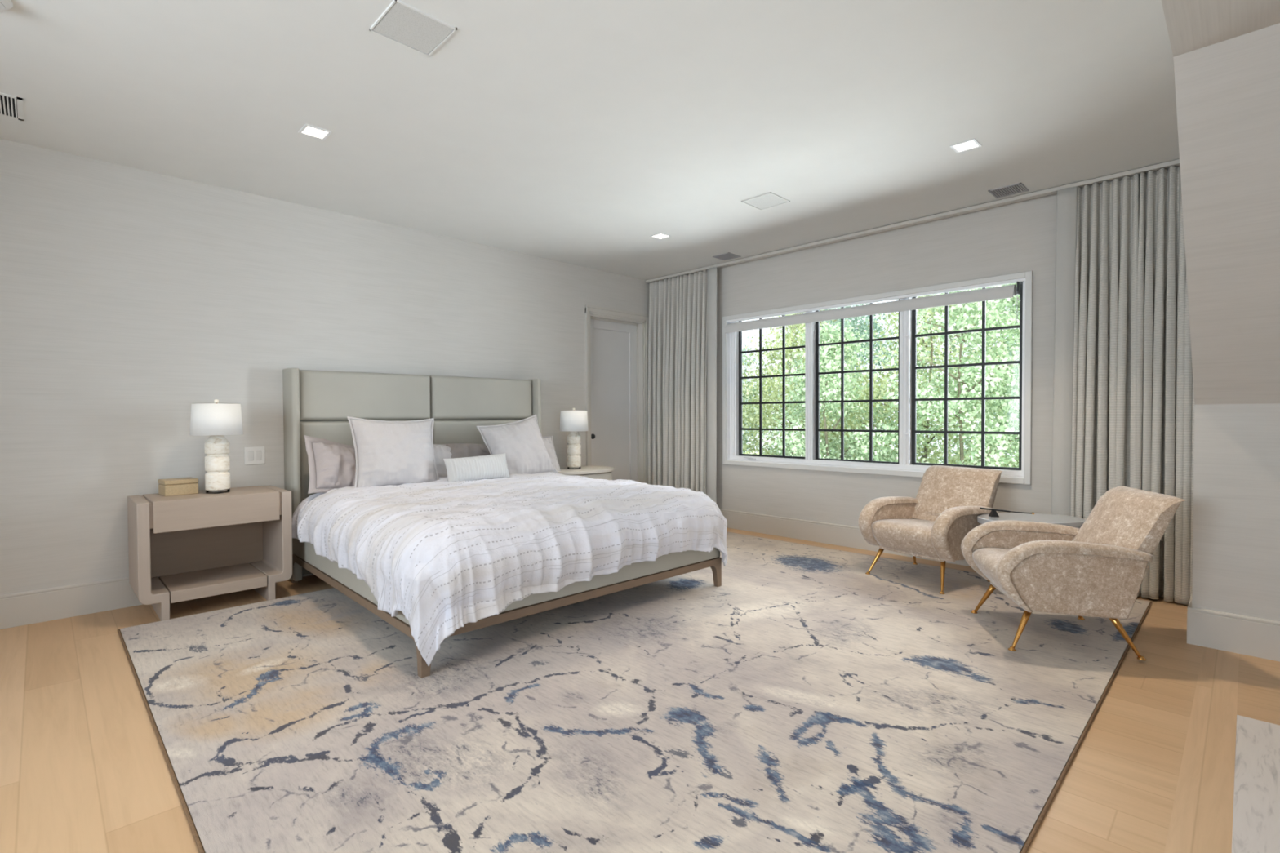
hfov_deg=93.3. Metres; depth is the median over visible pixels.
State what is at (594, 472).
nightstand
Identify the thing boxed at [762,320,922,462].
tree
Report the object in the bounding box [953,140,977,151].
diffuser
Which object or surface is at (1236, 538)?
wall
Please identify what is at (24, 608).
baseboard
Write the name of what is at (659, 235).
diffuser
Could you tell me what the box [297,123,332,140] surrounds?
recessed light
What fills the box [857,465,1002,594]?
armchair
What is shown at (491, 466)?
pillow
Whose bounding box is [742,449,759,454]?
shrub
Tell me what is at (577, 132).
ceiling
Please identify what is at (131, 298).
wall
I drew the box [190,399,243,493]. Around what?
table lamp
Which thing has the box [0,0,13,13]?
smoke detector
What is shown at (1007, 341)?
tree
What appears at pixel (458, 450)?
pillow
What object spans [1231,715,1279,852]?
hearth slab
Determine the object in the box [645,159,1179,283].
track
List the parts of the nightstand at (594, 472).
drawer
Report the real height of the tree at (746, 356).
7.904 m
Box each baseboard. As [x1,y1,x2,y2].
[0,573,313,629]
[719,508,1164,597]
[1186,591,1192,644]
[1191,607,1279,662]
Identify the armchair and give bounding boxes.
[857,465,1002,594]
[960,486,1185,661]
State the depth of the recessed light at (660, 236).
5.26 m
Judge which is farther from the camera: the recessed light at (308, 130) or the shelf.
the shelf
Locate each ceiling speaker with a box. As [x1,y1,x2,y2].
[368,0,457,56]
[741,191,790,209]
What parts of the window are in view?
sash, sash, sill, sash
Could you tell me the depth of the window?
5.19 m
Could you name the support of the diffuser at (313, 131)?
attached to the recessed light at (308, 130)
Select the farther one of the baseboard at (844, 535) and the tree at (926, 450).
the tree at (926, 450)
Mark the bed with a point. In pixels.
(318, 404)
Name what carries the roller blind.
attached to the wall at (1019, 237)
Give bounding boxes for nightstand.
[127,485,293,621]
[555,465,613,479]
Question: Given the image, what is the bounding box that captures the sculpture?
[979,507,1034,516]
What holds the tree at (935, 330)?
on the ground
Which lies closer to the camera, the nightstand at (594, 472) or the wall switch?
the wall switch
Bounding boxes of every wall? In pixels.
[0,138,648,595]
[716,173,1146,527]
[1173,22,1279,404]
[1191,403,1279,621]
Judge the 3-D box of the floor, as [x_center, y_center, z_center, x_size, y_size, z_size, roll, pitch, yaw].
[-0.340,1.209,2.530,7.650,0.150,6.200,-1,1,-45]
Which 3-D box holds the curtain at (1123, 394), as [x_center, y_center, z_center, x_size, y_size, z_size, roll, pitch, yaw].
[3.125,-0.268,3.929,0.157,2.696,0.745,-1,1,-45]
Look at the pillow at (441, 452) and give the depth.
4.83 m
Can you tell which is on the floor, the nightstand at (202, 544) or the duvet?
the nightstand at (202, 544)
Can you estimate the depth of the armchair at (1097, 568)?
2.92 m
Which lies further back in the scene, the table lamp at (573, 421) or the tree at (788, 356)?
the tree at (788, 356)
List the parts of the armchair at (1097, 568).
leg, seat, arm, leg, panel, arm, panel, leg, backrest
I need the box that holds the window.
[722,271,1032,484]
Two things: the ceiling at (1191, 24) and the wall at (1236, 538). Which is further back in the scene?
the wall at (1236, 538)
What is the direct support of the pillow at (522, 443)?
on the bed
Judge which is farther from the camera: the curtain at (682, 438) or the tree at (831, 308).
the tree at (831, 308)
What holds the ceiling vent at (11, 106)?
in the ceiling at (577, 132)
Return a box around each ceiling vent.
[0,92,23,120]
[712,252,741,260]
[987,182,1028,198]
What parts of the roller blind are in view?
chain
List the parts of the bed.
leg, headboard panel, headboard panel, headboard, leg, headboard panel, headboard panel, rail, leg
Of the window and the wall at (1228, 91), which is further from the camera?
the window
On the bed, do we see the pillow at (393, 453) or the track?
the pillow at (393, 453)
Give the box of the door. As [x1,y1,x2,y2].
[585,304,648,483]
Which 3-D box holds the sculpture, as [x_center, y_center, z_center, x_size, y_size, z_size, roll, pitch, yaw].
[2.418,0.564,3.980,0.337,0.059,0.040,0,1,6]
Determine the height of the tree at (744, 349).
9.445 m
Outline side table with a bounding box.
[977,512,1085,528]
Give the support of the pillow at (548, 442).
on the bed
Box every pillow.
[303,435,355,493]
[346,416,439,488]
[433,444,451,477]
[439,443,490,458]
[443,453,510,482]
[475,414,558,475]
[542,435,560,471]
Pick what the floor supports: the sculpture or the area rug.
the area rug
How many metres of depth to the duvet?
3.20 m
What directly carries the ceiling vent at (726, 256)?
in the ceiling at (577, 132)
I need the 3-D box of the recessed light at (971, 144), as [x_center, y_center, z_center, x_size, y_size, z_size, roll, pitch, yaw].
[1.897,-1.633,3.520,0.132,0.004,0.132,-1,1,-45]
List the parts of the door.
casing, casing, casing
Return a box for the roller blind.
[724,281,1020,333]
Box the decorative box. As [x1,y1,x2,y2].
[158,477,198,496]
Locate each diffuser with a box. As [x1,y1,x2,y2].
[302,126,328,138]
[652,233,668,238]
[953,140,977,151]
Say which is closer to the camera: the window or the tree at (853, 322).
the window
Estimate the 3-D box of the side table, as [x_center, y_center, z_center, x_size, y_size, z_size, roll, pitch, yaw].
[2.544,0.838,3.940,0.650,0.488,0.390,0,1,0]
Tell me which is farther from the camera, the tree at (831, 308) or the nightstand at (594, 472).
the tree at (831, 308)
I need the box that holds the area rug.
[117,531,1152,852]
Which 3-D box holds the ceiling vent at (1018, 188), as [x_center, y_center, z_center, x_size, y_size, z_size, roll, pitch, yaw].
[2.574,-1.649,4.224,0.200,0.006,0.200,-1,1,-45]
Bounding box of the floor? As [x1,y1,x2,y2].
[0,528,1279,852]
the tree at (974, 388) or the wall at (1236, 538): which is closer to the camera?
the wall at (1236, 538)
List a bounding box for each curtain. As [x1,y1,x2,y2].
[647,266,716,503]
[1050,165,1194,604]
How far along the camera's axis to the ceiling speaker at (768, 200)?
4.40 m
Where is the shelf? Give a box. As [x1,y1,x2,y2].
[158,563,266,603]
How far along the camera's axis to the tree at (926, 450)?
14.50 m
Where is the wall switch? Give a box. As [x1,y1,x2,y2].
[244,446,265,464]
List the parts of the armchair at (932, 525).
leg, arm, panel, seat, leg, backrest, panel, arm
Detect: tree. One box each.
[742,308,892,457]
[742,312,894,458]
[742,333,789,454]
[742,334,773,453]
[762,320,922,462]
[765,303,929,457]
[819,292,1019,467]
[845,284,1019,467]
[872,285,1019,466]
[920,283,1019,466]
[981,318,1019,466]
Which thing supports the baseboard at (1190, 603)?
attached to the wall
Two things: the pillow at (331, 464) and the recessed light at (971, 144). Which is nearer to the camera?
the recessed light at (971, 144)
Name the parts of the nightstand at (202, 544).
frame, panel, drawer, frame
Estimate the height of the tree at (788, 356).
7.377 m
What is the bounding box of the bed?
[282,368,721,678]
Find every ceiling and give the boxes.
[0,0,1179,279]
[1161,0,1279,57]
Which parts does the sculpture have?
rod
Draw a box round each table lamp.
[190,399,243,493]
[559,408,588,469]
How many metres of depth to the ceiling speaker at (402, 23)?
2.42 m
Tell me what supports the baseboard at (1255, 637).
attached to the wall at (1236, 538)
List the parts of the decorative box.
lid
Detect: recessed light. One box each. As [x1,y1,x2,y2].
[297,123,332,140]
[649,232,671,239]
[950,138,982,153]
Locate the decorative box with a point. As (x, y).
(182, 486)
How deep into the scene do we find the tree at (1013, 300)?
17.95 m
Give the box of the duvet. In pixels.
[292,472,727,666]
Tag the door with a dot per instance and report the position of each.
(616, 340)

